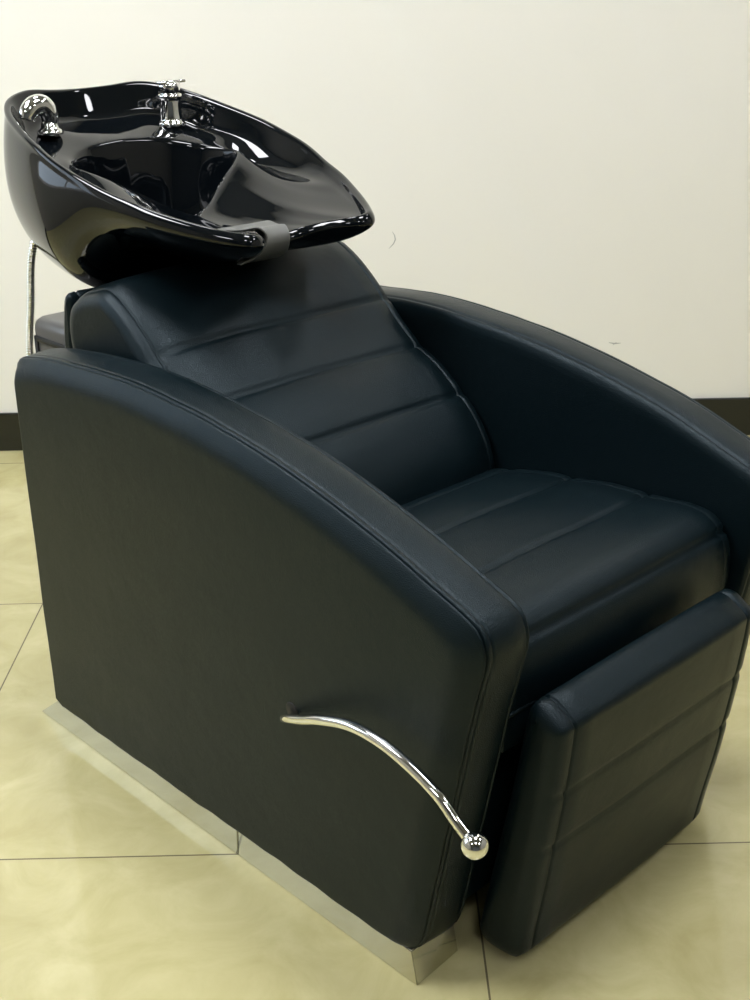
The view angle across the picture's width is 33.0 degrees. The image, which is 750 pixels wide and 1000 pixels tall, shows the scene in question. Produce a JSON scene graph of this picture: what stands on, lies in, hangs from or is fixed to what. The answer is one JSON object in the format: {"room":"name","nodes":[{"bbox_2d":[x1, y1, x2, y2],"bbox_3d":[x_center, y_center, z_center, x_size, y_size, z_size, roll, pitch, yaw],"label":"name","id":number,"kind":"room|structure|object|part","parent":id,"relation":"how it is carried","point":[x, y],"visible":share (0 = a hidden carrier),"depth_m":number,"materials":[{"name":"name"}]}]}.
{"room":"salon","nodes":[
{"label":"salon","id":0,"kind":"room"},
{"bbox_2d":[0,0,749,412],"bbox_3d":[0.249,-1.478,2.964,5.800,2.800,0.121,-1,23,0],"label":"wall","id":1,"kind":"structure","parent":0,"point":[579,170],"depth_m":3.14,"materials":[{"name":"beige paint"}]},
{"bbox_2d":[0,397,749,450],"bbox_3d":[0.274,-0.211,3.423,5.800,0.107,0.011,-1,23,0],"label":"baseboard","id":2,"kind":"structure","parent":1,"relation":"attached to","point":[736,410],"depth_m":3.41,"materials":[{"name":"black"}]},
{"bbox_2d":[0,435,749,999],"bbox_3d":[0.323,1.173,0.409,6.040,0.120,6.881,-1,23,0],"label":"floor","id":3,"kind":"structure","parent":0,"point":[109,891],"depth_m":1.74,"materials":[{"name":"beige tile"}]},
{"bbox_2d":[3,79,749,984],"bbox_3d":[-0.081,-0.076,1.939,0.725,1.016,1.289,-21,30,-39],"label":"chair","id":4,"kind":"object","parent":3,"relation":"on","point":[411,602],"visible":1,"depth_m":1.75,"materials":[{"name":"black leather"}]},
{"bbox_3d":[-0.523,-0.066,2.189,0.004,0.421,0.155,-21,30,-39],"label":"trim","id":5,"kind":"part","parent":4,"relation":"part of","materials":[{"name":"black"}]},
{"bbox_3d":[-0.320,-0.306,2.143,0.455,0.179,0.043,-21,30,-39],"label":"panel","id":6,"kind":"part","parent":4,"relation":"part of","materials":[{"name":"black leather"}]},
{"bbox_2d":[154,79,185,126],"bbox_3d":[-0.355,-0.692,2.208,0.052,0.076,0.050,-1,23,0],"label":"mixer tap","id":7,"kind":"object","parent":4,"relation":"on","point":[168,109],"depth_m":2.20,"materials":[{"name":"silver metal"}]},
{"bbox_2d":[3,81,374,287],"bbox_3d":[-0.302,-0.489,2.042,0.478,0.317,0.624,-21,30,-39],"label":"basin","id":8,"kind":"object","parent":4,"relation":"in","point":[132,184],"depth_m":2.04,"materials":[{"name":"black ceramic"}]},
{"bbox_3d":[-0.186,0.169,1.736,0.094,0.636,0.958,-21,30,-39],"label":"armrest","id":9,"kind":"part","parent":4,"relation":"part of","materials":[{"name":"black leather"}]},
{"bbox_3d":[-0.145,-0.169,2.006,0.487,0.403,0.493,-21,30,-39],"label":"backrest","id":10,"kind":"part","parent":4,"relation":"part of","materials":[{"name":"black leather"}]},
{"bbox_3d":[-0.012,0.296,1.482,0.025,0.076,0.340,-19,29,-37],"label":"recline lever","id":11,"kind":"part","parent":4,"relation":"part of","materials":[{"name":"silver metal"}]},
{"bbox_3d":[0.108,0.375,1.376,0.031,0.031,0.031,-21,30,-39],"label":"knob","id":12,"kind":"part","parent":4,"relation":"part of","materials":[{"name":"silver metal"}]},
{"bbox_3d":[0.033,0.234,1.980,0.489,0.268,0.725,-21,30,-39],"label":"seat","id":13,"kind":"part","parent":4,"relation":"part of","materials":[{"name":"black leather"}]},
{"bbox_3d":[0.237,0.004,2.110,0.094,0.635,0.956,-21,30,-39],"label":"armrest","id":14,"kind":"part","parent":4,"relation":"part of","materials":[{"name":"black leather"}]},
{"bbox_2d":[401,469,729,711],"bbox_3d":[0.148,0.091,1.788,0.490,0.163,0.520,-21,30,-39],"label":"seat cushion","id":15,"kind":"object","parent":4,"relation":"on","point":[594,561],"depth_m":1.69,"materials":[{"name":"black leather"}]},
{"bbox_3d":[0.287,0.198,1.675,0.475,0.052,0.108,-21,30,-39],"label":"seat rail","id":16,"kind":"part","parent":4,"relation":"part of","materials":[{"name":"black leather"}]}
]}

